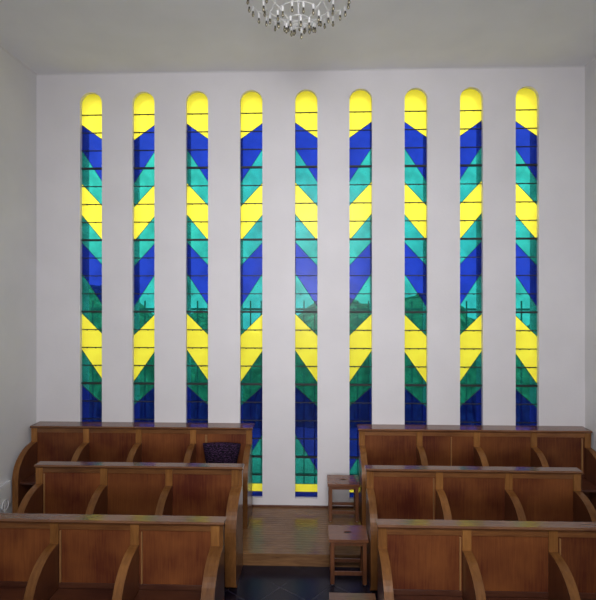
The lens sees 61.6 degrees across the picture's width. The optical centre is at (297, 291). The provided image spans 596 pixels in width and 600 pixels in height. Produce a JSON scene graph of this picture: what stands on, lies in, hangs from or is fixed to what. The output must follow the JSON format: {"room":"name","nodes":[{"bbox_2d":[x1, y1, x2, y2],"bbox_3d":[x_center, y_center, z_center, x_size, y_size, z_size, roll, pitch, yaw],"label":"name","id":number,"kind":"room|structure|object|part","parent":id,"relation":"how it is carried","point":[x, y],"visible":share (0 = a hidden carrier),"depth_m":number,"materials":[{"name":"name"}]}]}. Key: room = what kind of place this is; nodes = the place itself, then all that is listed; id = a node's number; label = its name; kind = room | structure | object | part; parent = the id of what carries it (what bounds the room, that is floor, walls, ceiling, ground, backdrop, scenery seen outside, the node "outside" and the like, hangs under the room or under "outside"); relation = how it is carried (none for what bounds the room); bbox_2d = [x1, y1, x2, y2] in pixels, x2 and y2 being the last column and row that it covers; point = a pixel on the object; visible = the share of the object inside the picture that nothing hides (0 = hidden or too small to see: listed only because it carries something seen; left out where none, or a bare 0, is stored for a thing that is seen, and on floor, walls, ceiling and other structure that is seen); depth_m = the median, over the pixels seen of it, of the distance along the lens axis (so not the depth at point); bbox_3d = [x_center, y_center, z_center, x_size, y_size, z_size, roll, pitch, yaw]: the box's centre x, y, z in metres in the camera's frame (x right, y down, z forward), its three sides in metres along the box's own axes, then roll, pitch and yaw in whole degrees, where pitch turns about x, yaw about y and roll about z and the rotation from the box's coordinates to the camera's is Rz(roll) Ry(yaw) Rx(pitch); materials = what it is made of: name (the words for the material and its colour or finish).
{"room":"house of worship","nodes":[
{"label":"house of worship","id":0,"kind":"room"},
{"bbox_2d":[0,48,35,512],"bbox_3d":[-3.392,0.213,0.140,0.200,5.573,12.050,0,0,2],"label":"wall","id":1,"kind":"structure","parent":0,"point":[17,83],"depth_m":5.52,"materials":[{"name":"paint"}]},
{"bbox_2d":[0,480,10,510],"bbox_3d":[-3.102,2.144,5.158,0.039,0.253,0.440,0,0,2],"label":"wall box","id":2,"kind":"object","parent":1,"relation":"attached to","point":[5,488],"visible":0.92,"depth_m":5.26,"materials":[{"name":"white"}]},
{"bbox_2d":[2,499,8,512],"bbox_3d":[-3.065,2.451,5.237,0.014,0.560,0.119,0,0,2],"label":"cable","id":3,"kind":"object","parent":2,"relation":"attached to","point":[4,510],"visible":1,"depth_m":5.22,"materials":[{"name":"white plastic"}]},
{"bbox_2d":[0,45,36,74],"bbox_3d":[-3.289,-2.566,0.010,0.014,0.014,11.796,0,0,2],"label":"trim","id":4,"kind":"structure","parent":1,"relation":"attached to","point":[1,47],"depth_m":5.53,"materials":[{"name":"paint"}]},
{"bbox_2d":[0,0,595,73],"bbox_3d":[-0.111,-2.673,-0.071,6.772,0.200,12.250,0,0,2],"label":"ceiling","id":5,"kind":"structure","parent":0,"point":[47,36],"depth_m":5.04,"materials":[{"name":"paint"}]},
{"bbox_2d":[246,0,350,38],"bbox_3d":[0.004,-2.254,3.742,0.772,0.638,0.771,0,0,2],"label":"chandelier","id":6,"kind":"object","parent":5,"relation":"hanging from","point":[311,25],"visible":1,"depth_m":3.79,"materials":[{"name":"clear glass"}]},
{"bbox_2d":[224,565,377,599],"bbox_3d":[-0.112,2.777,-0.091,6.372,0.315,11.810,0,0,2],"label":"floor","id":7,"kind":"structure","parent":0,"point":[256,582],"depth_m":4.49,"materials":[{"name":"tile"}]},
{"bbox_2d":[0,513,225,599],"bbox_3d":[-1.571,2.246,3.721,2.008,0.978,0.452,0,0,2],"label":"stall","id":8,"kind":"object","parent":7,"relation":"on","point":[43,556],"visible":1,"depth_m":3.85,"materials":[{"name":"brown wood"}]},
{"bbox_3d":[-2.213,2.303,3.714,0.569,0.025,0.334,0,0,2],"label":"seat","id":9,"kind":"part","parent":8,"relation":"part of","materials":[{"name":"brown wood"}]},
{"bbox_3d":[-2.206,2.046,3.898,0.573,0.438,0.017,0,0,2],"label":"panel","id":10,"kind":"part","parent":8,"relation":"part of","materials":[{"name":"brown wood"}]},
{"bbox_3d":[-1.578,2.303,3.693,0.558,0.025,0.334,0,0,2],"label":"seat","id":11,"kind":"part","parent":8,"relation":"part of","materials":[{"name":"brown wood"}]},
{"bbox_3d":[-1.571,2.046,3.876,0.562,0.438,0.017,0,0,2],"label":"panel","id":12,"kind":"part","parent":8,"relation":"part of","materials":[{"name":"brown wood"}]},
{"bbox_3d":[-1.580,2.270,3.873,1.826,0.040,0.026,0,0,2],"label":"rail","id":13,"kind":"part","parent":8,"relation":"part of","materials":[{"name":"brown wood"}]},
{"bbox_3d":[-1.580,1.808,3.873,1.826,0.054,0.026,0,0,2],"label":"rail","id":14,"kind":"part","parent":8,"relation":"part of","materials":[{"name":"brown wood"}]},
{"bbox_3d":[-0.952,2.303,3.671,0.551,0.025,0.334,0,0,2],"label":"seat","id":15,"kind":"part","parent":8,"relation":"part of","materials":[{"name":"brown wood"}]},
{"bbox_3d":[-0.945,2.046,3.855,0.555,0.438,0.017,0,0,2],"label":"panel","id":16,"kind":"part","parent":8,"relation":"part of","materials":[{"name":"brown wood"}]},
{"bbox_3d":[-0.625,2.259,3.669,0.096,0.953,0.411,0,0,2],"label":"panel","id":17,"kind":"part","parent":8,"relation":"part of","materials":[{"name":"brown wood"}]},
{"bbox_2d":[17,461,243,587],"bbox_3d":[-1.528,2.138,4.631,2.008,0.965,0.452,0,0,2],"label":"stall","id":18,"kind":"object","parent":7,"relation":"on","point":[61,487],"visible":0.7,"depth_m":4.76,"materials":[{"name":"brown wood"}]},
{"bbox_3d":[-2.490,2.150,4.643,0.066,0.940,0.411,0,0,2],"label":"panel","id":19,"kind":"part","parent":18,"relation":"part of","materials":[{"name":"brown wood"}]},
{"bbox_3d":[-2.170,1.938,4.807,0.560,0.425,0.017,0,0,2],"label":"panel","id":20,"kind":"part","parent":18,"relation":"part of","materials":[{"name":"brown wood"}]},
{"bbox_3d":[-1.542,1.938,4.786,0.560,0.425,0.017,0,0,2],"label":"panel","id":21,"kind":"part","parent":18,"relation":"part of","materials":[{"name":"brown wood"}]},
{"bbox_3d":[-1.540,1.706,4.782,1.822,0.054,0.026,0,0,2],"label":"rail","id":22,"kind":"part","parent":18,"relation":"part of","materials":[{"name":"brown wood"}]},
{"bbox_3d":[-0.912,1.938,4.764,0.566,0.425,0.017,0,0,2],"label":"panel","id":23,"kind":"part","parent":18,"relation":"part of","materials":[{"name":"brown wood"}]},
{"bbox_3d":[-0.916,2.400,4.654,0.562,0.400,0.020,0,0,2],"label":"seat","id":24,"kind":"part","parent":18,"relation":"part of","materials":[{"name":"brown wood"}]},
{"bbox_3d":[-0.585,2.150,4.578,0.100,0.940,0.411,0,0,2],"label":"panel","id":25,"kind":"part","parent":18,"relation":"part of","materials":[{"name":"brown wood"}]},
{"bbox_2d":[243,507,360,566],"bbox_3d":[0.071,2.560,5.289,6.372,0.120,1.044,0,0,2],"label":"platform","id":26,"kind":"object","parent":7,"relation":"on","point":[274,536],"depth_m":5.09,"materials":[{"name":"brown wood"}]},
{"bbox_2d":[12,421,254,528],"bbox_3d":[-1.791,2.015,5.599,2.556,0.970,0.549,0,0,2],"label":"stall","id":27,"kind":"object","parent":26,"relation":"on","point":[153,442],"visible":0.59,"depth_m":5.69,"materials":[{"name":"brown wood"}]},
{"bbox_3d":[-3.029,2.027,5.572,0.066,0.945,0.411,0,0,2],"label":"panel","id":28,"kind":"part","parent":27,"relation":"part of","materials":[{"name":"brown wood"}]},
{"bbox_3d":[-2.727,2.067,5.553,0.533,0.025,0.334,0,0,2],"label":"seat","id":29,"kind":"part","parent":27,"relation":"part of","materials":[{"name":"brown wood"}]},
{"bbox_3d":[-2.720,1.815,5.736,0.537,0.430,0.017,0,0,2],"label":"panel","id":30,"kind":"part","parent":27,"relation":"part of","materials":[{"name":"brown wood"}]},
{"bbox_3d":[-2.116,1.815,5.716,0.538,0.430,0.017,0,0,2],"label":"panel","id":31,"kind":"part","parent":27,"relation":"part of","materials":[{"name":"brown wood"}]},
{"bbox_3d":[-1.788,1.581,5.701,2.404,0.054,0.026,0,0,2],"label":"rail","id":32,"kind":"part","parent":27,"relation":"part of","materials":[{"name":"brown wood"}]},
{"bbox_3d":[-1.501,1.815,5.695,0.556,0.430,0.017,0,0,2],"label":"panel","id":33,"kind":"part","parent":27,"relation":"part of","materials":[{"name":"brown wood"}]},
{"bbox_3d":[-0.871,1.815,5.673,0.569,0.430,0.017,0,0,2],"label":"panel","id":34,"kind":"part","parent":27,"relation":"part of","materials":[{"name":"brown wood"}]},
{"bbox_2d":[203,442,240,463],"bbox_3d":[-0.854,1.865,5.562,0.429,0.374,0.158,0,0,7],"label":"basket","id":35,"kind":"object","parent":27,"relation":"on","point":[214,452],"visible":0.63,"depth_m":5.53,"materials":[{"name":"wicker"}]},
{"bbox_3d":[-0.558,2.027,5.488,0.066,0.945,0.411,0,0,2],"label":"panel","id":36,"kind":"part","parent":27,"relation":"part of","materials":[{"name":"brown wood"}]},
{"bbox_2d":[327,475,359,521],"bbox_3d":[0.502,2.292,5.556,0.352,0.416,0.280,0,0,2],"label":"wooden stool","id":37,"kind":"object","parent":26,"relation":"on","point":[334,482],"visible":1,"depth_m":5.44,"materials":[{"name":"brown wood"}]},
{"bbox_3d":[0.354,2.302,5.451,0.036,0.380,0.036,0,0,2],"label":"leg","id":38,"kind":"part","parent":37,"relation":"part of","materials":[{"name":"brown wood"}]},
{"bbox_3d":[0.502,2.098,5.556,0.352,0.028,0.280,0,0,2],"label":"seat","id":39,"kind":"part","parent":37,"relation":"part of","materials":[{"name":"brown wood"}]},
{"bbox_3d":[0.642,2.302,5.441,0.036,0.380,0.036,0,0,2],"label":"leg","id":40,"kind":"part","parent":37,"relation":"part of","materials":[{"name":"brown wood"}]},
{"bbox_2d":[357,424,595,525],"bbox_3d":[1.955,2.015,5.471,2.567,0.970,0.549,0,0,2],"label":"stall","id":41,"kind":"object","parent":26,"relation":"on","point":[379,444],"visible":0.59,"depth_m":5.56,"materials":[{"name":"brown wood"}]},
{"bbox_3d":[0.711,2.027,5.444,0.066,0.945,0.411,0,0,2],"label":"panel","id":42,"kind":"part","parent":41,"relation":"part of","materials":[{"name":"brown wood"}]},
{"bbox_3d":[1.037,1.815,5.609,0.571,0.430,0.017,0,0,2],"label":"panel","id":43,"kind":"part","parent":41,"relation":"part of","materials":[{"name":"brown wood"}]},
{"bbox_3d":[1.673,1.815,5.587,0.566,0.430,0.017,0,0,2],"label":"panel","id":44,"kind":"part","parent":41,"relation":"part of","materials":[{"name":"brown wood"}]},
{"bbox_3d":[1.958,1.581,5.574,2.415,0.054,0.026,0,0,2],"label":"rail","id":45,"kind":"part","parent":41,"relation":"part of","materials":[{"name":"brown wood"}]},
{"bbox_3d":[2.301,1.815,5.566,0.556,0.430,0.017,0,0,2],"label":"panel","id":46,"kind":"part","parent":41,"relation":"part of","materials":[{"name":"brown wood"}]},
{"bbox_3d":[2.906,1.815,5.545,0.518,0.430,0.017,0,0,2],"label":"panel","id":47,"kind":"part","parent":41,"relation":"part of","materials":[{"name":"brown wood"}]},
{"bbox_3d":[2.902,2.280,5.434,0.514,0.400,0.020,0,0,2],"label":"seat","id":48,"kind":"part","parent":41,"relation":"part of","materials":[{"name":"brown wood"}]},
{"bbox_3d":[2.900,2.067,5.362,0.514,0.025,0.334,0,0,2],"label":"seat","id":49,"kind":"part","parent":41,"relation":"part of","materials":[{"name":"brown wood"}]},
{"bbox_3d":[3.193,2.027,5.360,0.066,0.945,0.411,0,0,2],"label":"panel","id":50,"kind":"part","parent":41,"relation":"part of","materials":[{"name":"brown wood"}]},
{"bbox_2d":[328,525,368,585],"bbox_3d":[0.456,2.412,4.587,0.352,0.416,0.280,0,0,2],"label":"wooden stool","id":51,"kind":"object","parent":7,"relation":"on","point":[339,535],"visible":1,"depth_m":4.47,"materials":[{"name":"brown wood"}]},
{"bbox_3d":[0.308,2.422,4.482,0.036,0.380,0.036,0,0,2],"label":"leg","id":52,"kind":"part","parent":51,"relation":"part of","materials":[{"name":"brown wood"}]},
{"bbox_3d":[0.456,2.218,4.587,0.352,0.028,0.280,0,0,2],"label":"seat","id":53,"kind":"part","parent":51,"relation":"part of","materials":[{"name":"brown wood"}]},
{"bbox_3d":[0.604,2.422,4.692,0.036,0.380,0.036,0,0,2],"label":"leg","id":54,"kind":"part","parent":51,"relation":"part of","materials":[{"name":"brown wood"}]},
{"bbox_3d":[0.596,2.422,4.472,0.036,0.380,0.036,0,0,2],"label":"leg","id":55,"kind":"part","parent":51,"relation":"part of","materials":[{"name":"brown wood"}]},
{"bbox_2d":[329,592,375,599],"bbox_3d":[0.410,2.527,3.713,0.352,0.416,0.280,0,0,2],"label":"wooden stool","id":56,"kind":"object","parent":7,"relation":"on","point":[332,596],"visible":1,"depth_m":3.81,"materials":[{"name":"brown wood"}]},
{"bbox_2d":[365,465,595,589],"bbox_3d":[1.626,2.138,4.523,1.995,0.965,0.452,0,0,2],"label":"stall","id":57,"kind":"object","parent":7,"relation":"on","point":[489,493],"visible":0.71,"depth_m":4.66,"materials":[{"name":"brown wood"}]},
{"bbox_3d":[0.670,2.150,4.535,0.066,0.940,0.411,0,0,2],"label":"panel","id":58,"kind":"part","parent":57,"relation":"part of","materials":[{"name":"brown wood"}]},
{"bbox_3d":[0.999,1.938,4.699,0.578,0.425,0.017,0,0,2],"label":"panel","id":59,"kind":"part","parent":57,"relation":"part of","materials":[{"name":"brown wood"}]},
{"bbox_3d":[1.631,1.706,4.674,1.843,0.054,0.026,0,0,2],"label":"rail","id":60,"kind":"part","parent":57,"relation":"part of","materials":[{"name":"brown wood"}]},
{"bbox_3d":[1.641,1.938,4.677,0.572,0.425,0.017,0,0,2],"label":"panel","id":61,"kind":"part","parent":57,"relation":"part of","materials":[{"name":"brown wood"}]},
{"bbox_3d":[2.274,1.938,4.656,0.557,0.425,0.017,0,0,2],"label":"panel","id":62,"kind":"part","parent":57,"relation":"part of","materials":[{"name":"brown wood"}]},
{"bbox_3d":[2.580,2.150,4.470,0.066,0.940,0.411,0,0,2],"label":"panel","id":63,"kind":"part","parent":57,"relation":"part of","materials":[{"name":"brown wood"}]},
{"bbox_2d":[376,519,595,599],"bbox_3d":[1.594,2.246,3.614,2.001,0.978,0.452,0,0,2],"label":"stall","id":64,"kind":"object","parent":7,"relation":"on","point":[419,559],"visible":1,"depth_m":3.76,"materials":[{"name":"brown wood"}]},
{"bbox_3d":[0.635,2.259,3.626,0.066,0.953,0.411,0,0,2],"label":"panel","id":65,"kind":"part","parent":64,"relation":"part of","materials":[{"name":"brown wood"}]},
{"bbox_3d":[0.956,2.046,3.790,0.562,0.438,0.017,0,0,2],"label":"panel","id":66,"kind":"part","parent":64,"relation":"part of","materials":[{"name":"brown wood"}]},
{"bbox_3d":[0.950,2.303,3.607,0.558,0.025,0.334,0,0,2],"label":"seat","id":67,"kind":"part","parent":64,"relation":"part of","materials":[{"name":"brown wood"}]},
{"bbox_3d":[1.599,1.808,3.765,1.849,0.054,0.026,0,0,2],"label":"rail","id":68,"kind":"part","parent":64,"relation":"part of","materials":[{"name":"brown wood"}]},
{"bbox_3d":[1.599,2.270,3.765,1.849,0.040,0.026,0,0,2],"label":"rail","id":69,"kind":"part","parent":64,"relation":"part of","materials":[{"name":"brown wood"}]},
{"bbox_3d":[1.591,2.046,3.769,0.572,0.438,0.017,0,0,2],"label":"panel","id":70,"kind":"part","parent":64,"relation":"part of","materials":[{"name":"brown wood"}]},
{"bbox_3d":[1.585,2.303,3.585,0.568,0.025,0.334,0,0,2],"label":"seat","id":71,"kind":"part","parent":64,"relation":"part of","materials":[{"name":"brown wood"}]},
{"bbox_3d":[2.234,2.046,3.747,0.579,0.438,0.017,0,0,2],"label":"panel","id":72,"kind":"part","parent":64,"relation":"part of","materials":[{"name":"brown wood"}]},
{"bbox_2d":[36,68,584,505],"bbox_3d":[0.093,0.113,5.930,6.372,5.373,0.240,0,0,2],"label":"wall","id":73,"kind":"structure","parent":0,"point":[560,92],"depth_m":5.82,"materials":[{"name":"white paint"}]},
{"bbox_2d":[81,94,101,421],"bbox_3d":[-2.440,0.023,5.944,0.265,4.756,0.028,0,0,2],"label":"window","id":74,"kind":"structure","parent":73,"relation":"in","point":[91,168],"depth_m":5.95,"materials":[{"name":"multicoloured glass"}]},
{"bbox_2d":[134,93,153,421],"bbox_3d":[-1.814,0.023,5.923,0.265,4.756,0.028,0,0,2],"label":"window","id":75,"kind":"structure","parent":73,"relation":"in","point":[143,103],"depth_m":5.92,"materials":[{"name":"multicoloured glass"}]},
{"bbox_2d":[187,93,207,422],"bbox_3d":[-1.181,0.023,5.902,0.265,4.756,0.028,0,0,2],"label":"window","id":76,"kind":"structure","parent":73,"relation":"in","point":[197,103],"depth_m":5.90,"materials":[{"name":"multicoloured glass"}]},
{"bbox_2d":[241,92,261,495],"bbox_3d":[-0.544,0.023,5.880,0.265,4.756,0.028,0,0,2],"label":"window","id":77,"kind":"structure","parent":73,"relation":"in","point":[251,102],"depth_m":5.88,"materials":[{"name":"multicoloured glass"}]},
{"bbox_2d":[252,505,353,507],"bbox_3d":[0.089,2.489,5.804,6.372,0.022,0.012,0,0,2],"label":"baseboard","id":78,"kind":"structure","parent":73,"relation":"attached to","point":[308,506],"depth_m":5.80,"materials":[{"name":"brown wood"}]},
{"bbox_2d":[295,91,316,496],"bbox_3d":[0.097,0.023,5.858,0.265,4.756,0.028,0,0,2],"label":"window","id":79,"kind":"structure","parent":73,"relation":"in","point":[306,101],"depth_m":5.86,"materials":[{"name":"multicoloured glass"}]},
{"bbox_2d":[36,66,584,75],"bbox_3d":[0.088,-2.566,5.803,6.372,0.014,0.014,0,0,2],"label":"trim","id":80,"kind":"structure","parent":73,"relation":"attached to","point":[540,66],"depth_m":5.80,"materials":[{"name":"paint"}]},
{"bbox_2d":[349,90,371,496],"bbox_3d":[0.728,0.023,5.837,0.265,4.756,0.028,0,0,2],"label":"window","id":81,"kind":"structure","parent":73,"relation":"in","point":[360,102],"depth_m":5.84,"materials":[{"name":"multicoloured glass"}]},
{"bbox_2d":[405,90,426,424],"bbox_3d":[1.363,0.023,5.815,0.265,4.756,0.028,0,0,2],"label":"window","id":82,"kind":"structure","parent":73,"relation":"in","point":[415,100],"depth_m":5.82,"materials":[{"name":"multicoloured glass"}]},
{"bbox_2d":[460,89,481,424],"bbox_3d":[1.995,0.023,5.793,0.265,4.756,0.028,0,0,2],"label":"window","id":83,"kind":"structure","parent":73,"relation":"in","point":[470,99],"depth_m":5.79,"materials":[{"name":"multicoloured glass"}]},
{"bbox_2d":[516,88,536,425],"bbox_3d":[2.626,0.023,5.772,0.265,4.756,0.028,0,0,2],"label":"window","id":84,"kind":"structure","parent":73,"relation":"in","point":[526,98],"depth_m":5.77,"materials":[{"name":"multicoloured glass"}]},
{"bbox_2d":[585,59,595,450],"bbox_3d":[3.176,0.213,-0.083,0.200,5.573,12.050,0,0,2],"label":"wall","id":85,"kind":"structure","parent":0,"point":[590,70],"depth_m":5.57,"materials":[{"name":"paint"}]}
]}

